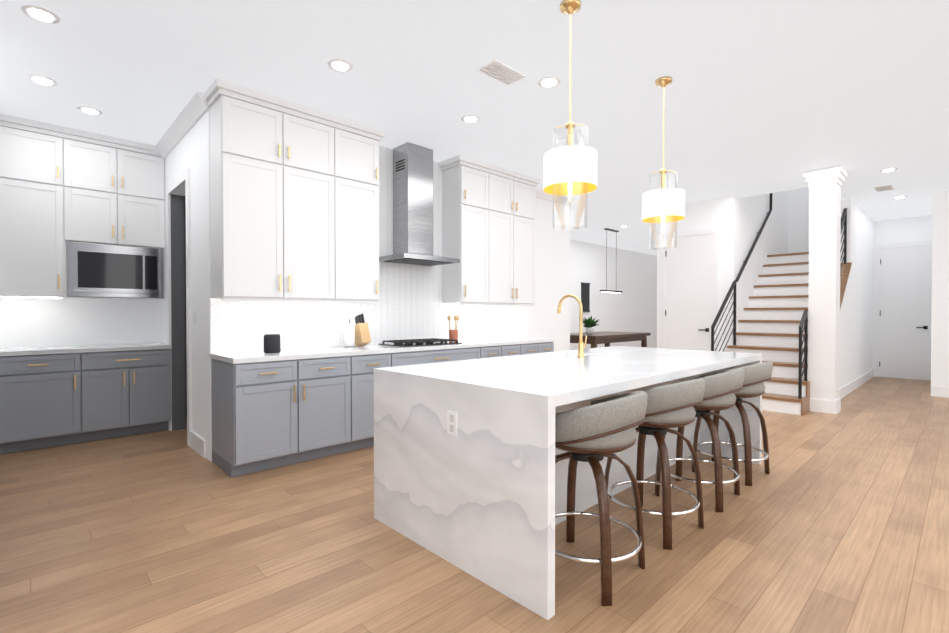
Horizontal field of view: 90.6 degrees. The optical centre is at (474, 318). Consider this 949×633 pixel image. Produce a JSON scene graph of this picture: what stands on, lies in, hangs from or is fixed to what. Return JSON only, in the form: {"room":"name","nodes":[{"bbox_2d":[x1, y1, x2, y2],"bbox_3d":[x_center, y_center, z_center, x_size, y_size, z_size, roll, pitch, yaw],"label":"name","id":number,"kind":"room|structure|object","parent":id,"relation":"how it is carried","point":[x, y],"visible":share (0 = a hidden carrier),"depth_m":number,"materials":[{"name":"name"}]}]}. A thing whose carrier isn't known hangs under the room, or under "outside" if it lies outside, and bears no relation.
{"room":"kitchen","nodes":[
{"label":"kitchen","id":0,"kind":"room"},
{"bbox_2d":[184,196,186,417],"bbox_3d":[-2.399,-0.330,5.261,1.337,3.030,1.897,-1,1,-44],"label":"liner","id":1,"kind":"object","parent":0,"point":[185,307],"depth_m":5.57,"materials":[{"name":"grey"}]},
{"bbox_2d":[0,377,948,632],"bbox_3d":[2.444,1.175,6.096,24.000,0.001,18.000,-1,1,-44],"label":"floor","id":2,"kind":"structure","parent":0,"point":[838,522],"depth_m":2.49,"materials":[{"name":"brown wood"}]},
{"bbox_2d":[0,342,171,453],"bbox_3d":[-3.881,0.736,4.715,1.326,0.910,0.654,-1,1,-44],"label":"base cabinet","id":3,"kind":"object","parent":2,"relation":"on","point":[50,396],"visible":1,"depth_m":4.47,"materials":[{"name":"grey paint"}]},
{"bbox_2d":[211,353,361,476],"bbox_3d":[-1.622,0.763,4.056,1.016,0.870,0.614,-1,1,-44],"label":"base cabinet","id":4,"kind":"object","parent":2,"relation":"on","point":[283,407],"depth_m":3.77,"materials":[{"name":"grey paint"}]},
{"bbox_2d":[210,337,553,364],"bbox_3d":[-0.574,0.297,5.045,3.930,0.040,0.620,-1,1,-44],"label":"countertop","id":5,"kind":"structure","parent":4,"relation":"on","point":[229,358],"depth_m":4.22,"materials":[{"name":"white stone"}]},
{"bbox_2d":[264,334,280,352],"bbox_3d":[-1.709,0.211,3.963,0.132,0.155,0.132,-1,1,-44],"label":"smart speaker","id":6,"kind":"object","parent":5,"relation":"on","point":[272,343],"visible":1,"depth_m":3.91},
{"bbox_2d":[344,319,354,347],"bbox_3d":[-1.214,0.141,4.558,0.110,0.282,0.110,-1,1,-44],"label":"paper towel holder","id":7,"kind":"object","parent":5,"relation":"on","point":[349,334],"visible":1,"depth_m":4.52,"materials":[{"name":"white paper"}]},
{"bbox_2d":[355,313,370,346],"bbox_3d":[-1.122,0.114,4.665,0.100,0.330,0.200,-1,1,-44],"label":"knife block","id":8,"kind":"object","parent":5,"relation":"on","point":[362,336],"visible":0.98,"depth_m":4.63,"materials":[{"name":"brown wood"}]},
{"bbox_2d":[379,338,461,346],"bbox_3d":[-0.578,0.255,5.082,0.760,0.042,0.481,-1,1,-44],"label":"gas cooktop","id":9,"kind":"object","parent":5,"relation":"in","point":[417,342],"visible":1,"depth_m":4.99,"materials":[{"name":"black metal"}]},
{"bbox_2d":[447,315,458,341],"bbox_3d":[-0.241,0.117,5.458,0.165,0.310,0.110,-1,1,-44],"label":"utensil crock","id":10,"kind":"object","parent":5,"relation":"on","point":[453,334],"visible":0.81,"depth_m":5.42,"materials":[{"name":"brown ceramic"}]},
{"bbox_2d":[358,353,397,447],"bbox_3d":[-1.146,0.758,4.509,0.541,0.870,0.614,-1,1,-44],"label":"base cabinet","id":11,"kind":"object","parent":2,"relation":"on","point":[367,362],"depth_m":4.27,"materials":[{"name":"grey paint"}]},
{"bbox_2d":[398,345,485,365],"bbox_3d":[-0.567,0.752,5.061,1.303,0.870,0.614,-1,1,-44],"label":"base cabinet","id":12,"kind":"object","parent":2,"relation":"on","point":[405,357],"depth_m":4.83,"materials":[{"name":"grey paint"}]},
{"bbox_2d":[486,341,525,357],"bbox_3d":[0.105,0.745,5.703,0.802,0.870,0.614,-1,1,-44],"label":"base cabinet","id":13,"kind":"object","parent":2,"relation":"on","point":[520,349],"depth_m":5.53,"materials":[{"name":"grey paint"}]},
{"bbox_2d":[374,374,701,576],"bbox_3d":[0.703,0.774,3.506,2.828,0.860,0.820,-1,1,-44],"label":"kitchen island","id":14,"kind":"object","parent":2,"relation":"on","point":[470,477],"depth_m":2.33,"materials":[{"name":"stone"}]},
{"bbox_2d":[382,358,673,405],"bbox_3d":[0.277,0.328,2.780,1.100,0.050,1.314,-1,1,-44],"label":"island countertop","id":15,"kind":"structure","parent":14,"relation":"on","point":[538,381],"depth_m":2.48,"materials":[{"name":"white stone"}]},
{"bbox_2d":[502,351,717,381],"bbox_3d":[0.946,0.320,3.418,0.750,0.050,1.314,-1,1,-44],"label":"island countertop","id":16,"kind":"structure","parent":14,"relation":"on","point":[682,367],"depth_m":3.25,"materials":[{"name":"white stone"}]},
{"bbox_2d":[557,294,586,357],"bbox_3d":[0.760,0.051,3.642,0.109,0.482,0.247,-1,1,-44],"label":"faucet","id":17,"kind":"object","parent":16,"relation":"on","point":[581,345],"visible":1,"depth_m":3.55,"materials":[{"name":"gold metal"}]},
{"bbox_2d":[566,346,761,369],"bbox_3d":[1.550,0.314,3.994,0.920,0.050,1.314,-1,1,-44],"label":"island countertop","id":18,"kind":"structure","parent":14,"relation":"on","point":[725,360],"depth_m":3.80,"materials":[{"name":"white stone"}]},
{"bbox_2d":[558,354,577,357],"bbox_3d":[0.651,0.436,3.729,0.780,0.212,0.370,-1,1,-44],"label":"sink","id":19,"kind":"object","parent":18,"relation":"in","point":[559,355],"depth_m":4.06,"materials":[{"name":"white stone"}]},
{"bbox_2d":[526,341,553,353],"bbox_3d":[0.572,0.740,6.147,0.731,0.870,0.614,-1,1,-44],"label":"base cabinet","id":20,"kind":"object","parent":2,"relation":"on","point":[532,347],"depth_m":5.96,"materials":[{"name":"grey paint"}]},
{"bbox_2d":[555,391,647,605],"bbox_3d":[0.550,0.774,2.267,0.533,0.888,0.537,1,1,41],"label":"bar stool","id":21,"kind":"object","parent":2,"relation":"on","point":[594,433],"visible":0.81,"depth_m":2.05,"materials":[{"name":"beige fabric"}]},
{"bbox_2d":[570,331,650,347],"bbox_3d":[2.676,0.723,9.905,2.200,0.820,1.100,-1,1,-44],"label":"dining table","id":22,"kind":"object","parent":2,"relation":"on","point":[606,338],"visible":0.38,"depth_m":9.39,"materials":[{"name":"brown wood"}]},
{"bbox_2d":[583,316,599,333],"bbox_3d":[2.360,0.124,9.594,0.408,0.383,0.444,-1,1,-44],"label":"potted plant","id":23,"kind":"object","parent":22,"relation":"on","point":[589,323],"visible":0.96,"depth_m":9.52,"materials":[{"name":"green plant"}]},
{"bbox_2d":[605,378,704,549],"bbox_3d":[1.049,0.769,2.742,0.537,0.888,0.533,-1,1,-40],"label":"bar stool","id":24,"kind":"object","parent":2,"relation":"on","point":[670,406],"visible":0.85,"depth_m":2.53,"materials":[{"name":"beige fabric"}]},
{"bbox_2d":[655,368,744,511],"bbox_3d":[1.534,0.764,3.205,0.533,0.888,0.537,1,1,43],"label":"bar stool","id":25,"kind":"object","parent":2,"relation":"on","point":[722,387],"visible":0.73,"depth_m":3.00,"materials":[{"name":"beige fabric"}]},
{"bbox_2d":[692,361,772,485],"bbox_3d":[2.004,0.759,3.653,0.537,0.888,0.533,-1,1,-41],"label":"bar stool","id":26,"kind":"object","parent":2,"relation":"on","point":[756,376],"visible":0.46,"depth_m":3.44,"materials":[{"name":"brown wood"}]},
{"bbox_2d":[727,249,851,414],"bbox_3d":[5.149,0.020,7.474,4.165,2.280,1.220,-1,1,-44],"label":"stair steps","id":27,"kind":"structure","parent":2,"relation":"on","point":[770,322],"depth_m":7.04,"materials":[{"name":"white paint"}]},
{"bbox_2d":[711,193,772,351],"bbox_3d":[4.286,-0.699,7.437,2.717,3.338,0.070,-1,1,-44],"label":"stair rail","id":28,"kind":"object","parent":27,"relation":"on","point":[733,285],"visible":0.81,"depth_m":7.12,"materials":[{"name":"black metal"}]},
{"bbox_2d":[798,208,846,398],"bbox_3d":[4.925,-0.370,6.585,2.420,2.700,0.130,-1,1,-44],"label":"stair rail","id":29,"kind":"object","parent":27,"relation":"on","point":[804,321],"visible":0.5,"depth_m":5.98,"materials":[{"name":"black metal"}]},
{"bbox_2d":[804,165,846,413],"bbox_3d":[4.458,-0.348,5.981,0.380,3.050,0.380,-1,1,-44],"label":"column","id":30,"kind":"structure","parent":2,"relation":"on","point":[824,185],"depth_m":5.88,"materials":[{"name":"white paint"}]},
{"bbox_2d":[0,109,948,460],"bbox_3d":[2.999,-1.742,7.677,16.970,5.800,6.670,-1,1,-44],"label":"wall","id":31,"kind":"structure","parent":0,"point":[564,265],"depth_m":7.22,"materials":[{"name":"white paint"}]},
{"bbox_2d":[0,114,164,299],"bbox_3d":[-4.227,-1.026,4.551,2.026,1.658,0.384,-1,1,-44],"label":"upper cabinet","id":32,"kind":"object","parent":31,"relation":"attached to","point":[82,214],"visible":1,"depth_m":4.63,"materials":[{"name":"white paint"}]},
{"bbox_2d":[166,168,191,446],"bbox_3d":[-2.918,-0.104,4.734,0.142,2.590,0.930,-1,1,-44],"label":"door frame","id":33,"kind":"structure","parent":31,"relation":"attached to","point":[175,271],"depth_m":4.98,"materials":[{"name":"white paint"}]},
{"bbox_2d":[208,86,343,301],"bbox_3d":[-1.720,-0.983,4.129,1.003,1.620,0.344,-1,1,-44],"label":"upper cabinet","id":34,"kind":"object","parent":31,"relation":"attached to","point":[294,202],"depth_m":3.94,"materials":[{"name":"white paint"}]},
{"bbox_2d":[344,122,379,301],"bbox_3d":[-1.250,-0.988,4.577,0.531,1.620,0.344,-1,1,-44],"label":"upper cabinet","id":35,"kind":"object","parent":31,"relation":"attached to","point":[361,147],"depth_m":4.50,"materials":[{"name":"white paint"}]},
{"bbox_2d":[209,108,518,352],"bbox_3d":[-0.792,-0.790,5.262,3.905,2.130,0.008,-1,1,-44],"label":"tile backsplash","id":36,"kind":"structure","parent":31,"relation":"attached to","point":[410,305],"depth_m":5.09,"materials":[{"name":"white tile"}]},
{"bbox_2d":[379,142,459,265],"bbox_3d":[-0.599,-1.235,5.094,0.750,1.251,0.490,-1,1,-44],"label":"range hood","id":37,"kind":"object","parent":31,"relation":"attached to","point":[412,203],"visible":0.98,"depth_m":5.05,"materials":[{"name":"silver metal"}]},
{"bbox_2d":[441,159,494,302],"bbox_3d":[-0.086,-1.000,5.688,0.509,1.620,0.344,-1,1,-44],"label":"upper cabinet","id":38,"kind":"object","parent":31,"relation":"attached to","point":[488,226],"depth_m":5.54,"materials":[{"name":"white paint"}]},
{"bbox_2d":[491,171,538,305],"bbox_3d":[0.360,-1.005,6.113,0.959,1.620,0.344,-1,1,-44],"label":"upper cabinet","id":39,"kind":"object","parent":31,"relation":"attached to","point":[515,198],"depth_m":6.03,"materials":[{"name":"white paint"}]},
{"bbox_2d":[156,92,948,457],"bbox_3d":[3.084,-0.367,7.690,16.850,3.049,6.550,-1,1,-44],"label":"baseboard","id":40,"kind":"structure","parent":31,"relation":"attached to","point":[196,108],"depth_m":4.57,"materials":[{"name":"white paint"}]},
{"bbox_2d":[581,282,589,311],"bbox_3d":[2.827,-0.540,11.943,0.390,0.740,0.033,-1,1,-44],"label":"tv","id":41,"kind":"object","parent":31,"relation":"attached to","point":[585,294],"visible":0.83,"depth_m":11.93,"materials":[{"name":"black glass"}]},
{"bbox_2d":[660,227,718,350],"bbox_3d":[3.470,-0.137,7.647,0.054,2.590,0.930,-1,1,-44],"label":"door","id":42,"kind":"structure","parent":31,"relation":"attached to","point":[689,287],"depth_m":7.63,"materials":[{"name":"white paint"}]},
{"bbox_2d":[873,240,931,380],"bbox_3d":[8.150,-0.151,8.897,0.054,2.590,0.900,-1,1,-44],"label":"door","id":43,"kind":"structure","parent":31,"relation":"attached to","point":[902,313],"depth_m":8.92,"materials":[{"name":"white paint"}]},
{"bbox_2d":[0,0,948,255],"bbox_3d":[3.633,-3.260,6.973,17.000,2.750,8.700,-1,1,-44],"label":"ceiling","id":44,"kind":"structure","parent":0,"point":[761,97],"depth_m":3.63,"materials":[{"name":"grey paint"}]},
{"bbox_2d":[21,5,59,23],"bbox_3d":[-2.619,-1.832,2.837,0.174,0.012,0.174,0,1,37],"label":"recessed light","id":45,"kind":"object","parent":44,"relation":"in","point":[48,16],"depth_m":2.82,"materials":[{"name":"white paint"}]},
{"bbox_2d":[27,74,56,85],"bbox_3d":[-3.346,-1.841,3.636,0.174,0.012,0.174,0,1,19],"label":"recessed light","id":46,"kind":"object","parent":44,"relation":"in","point":[39,79],"depth_m":3.62,"materials":[{"name":"white paint"}]},
{"bbox_2d":[78,106,102,114],"bbox_3d":[-3.425,-1.847,4.183,0.174,0.012,0.174,0,1,19],"label":"recessed light","id":47,"kind":"object","parent":44,"relation":"in","point":[89,110],"depth_m":4.17,"materials":[{"name":"white paint"}]},
{"bbox_2d":[328,59,352,71],"bbox_3d":[-0.979,-1.838,3.420,0.174,0.012,0.174,0,1,37],"label":"recessed light","id":48,"kind":"object","parent":44,"relation":"in","point":[340,65],"depth_m":3.40,"materials":[{"name":"white paint"}]},
{"bbox_2d":[461,115,479,122],"bbox_3d":[-0.037,-1.849,4.359,0.174,0.012,0.174,0,1,19],"label":"recessed light","id":49,"kind":"object","parent":44,"relation":"in","point":[468,118],"depth_m":4.34,"materials":[{"name":"white paint"}]},
{"bbox_2d":[477,59,525,84],"bbox_3d":[0.205,-1.837,3.512,0.340,0.015,0.180,-1,1,-44],"label":"ceiling vent","id":50,"kind":"object","parent":44,"relation":"in","point":[500,71],"depth_m":3.50,"materials":[{"name":"white metal"}]},
{"bbox_2d":[538,76,560,87],"bbox_3d":[0.583,-1.841,3.666,0.174,0.012,0.174,0,1,19],"label":"recessed light","id":51,"kind":"object","parent":44,"relation":"in","point":[547,82],"depth_m":3.65,"materials":[{"name":"white paint"}]},
{"bbox_2d":[543,0,596,229],"bbox_3d":[0.561,-1.187,2.754,0.310,1.299,0.310,-1,1,-44],"label":"pendant light","id":52,"kind":"object","parent":44,"relation":"hanging from","point":[570,168],"visible":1,"depth_m":2.68,"materials":[{"name":"gold metal"}]},
{"bbox_2d":[600,228,621,292],"bbox_3d":[2.966,-1.242,10.159,0.840,1.354,0.080,-1,1,-44],"label":"linear chandelier","id":53,"kind":"object","parent":44,"relation":"hanging from","point":[606,290],"visible":1,"depth_m":10.02,"materials":[{"name":"black metal"}]},
{"bbox_2d":[642,76,684,249],"bbox_3d":[1.467,-1.197,3.645,0.310,1.299,0.310,-1,1,-44],"label":"pendant light","id":54,"kind":"object","parent":44,"relation":"hanging from","point":[662,204],"visible":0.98,"depth_m":3.57,"materials":[{"name":"gold metal"}]},
{"bbox_2d":[874,184,893,191],"bbox_3d":[5.891,-1.874,6.750,0.340,0.015,0.180,-1,1,-44],"label":"ceiling vent","id":55,"kind":"object","parent":44,"relation":"in","point":[885,187],"depth_m":6.73,"materials":[{"name":"white metal"}]},
{"bbox_2d":[879,168,897,171],"bbox_3d":[5.213,-1.866,5.911,0.174,0.012,0.174,0,1,19],"label":"recessed light","id":56,"kind":"object","parent":44,"relation":"in","point":[888,169],"depth_m":5.89,"materials":[{"name":"white paint"}]}
]}

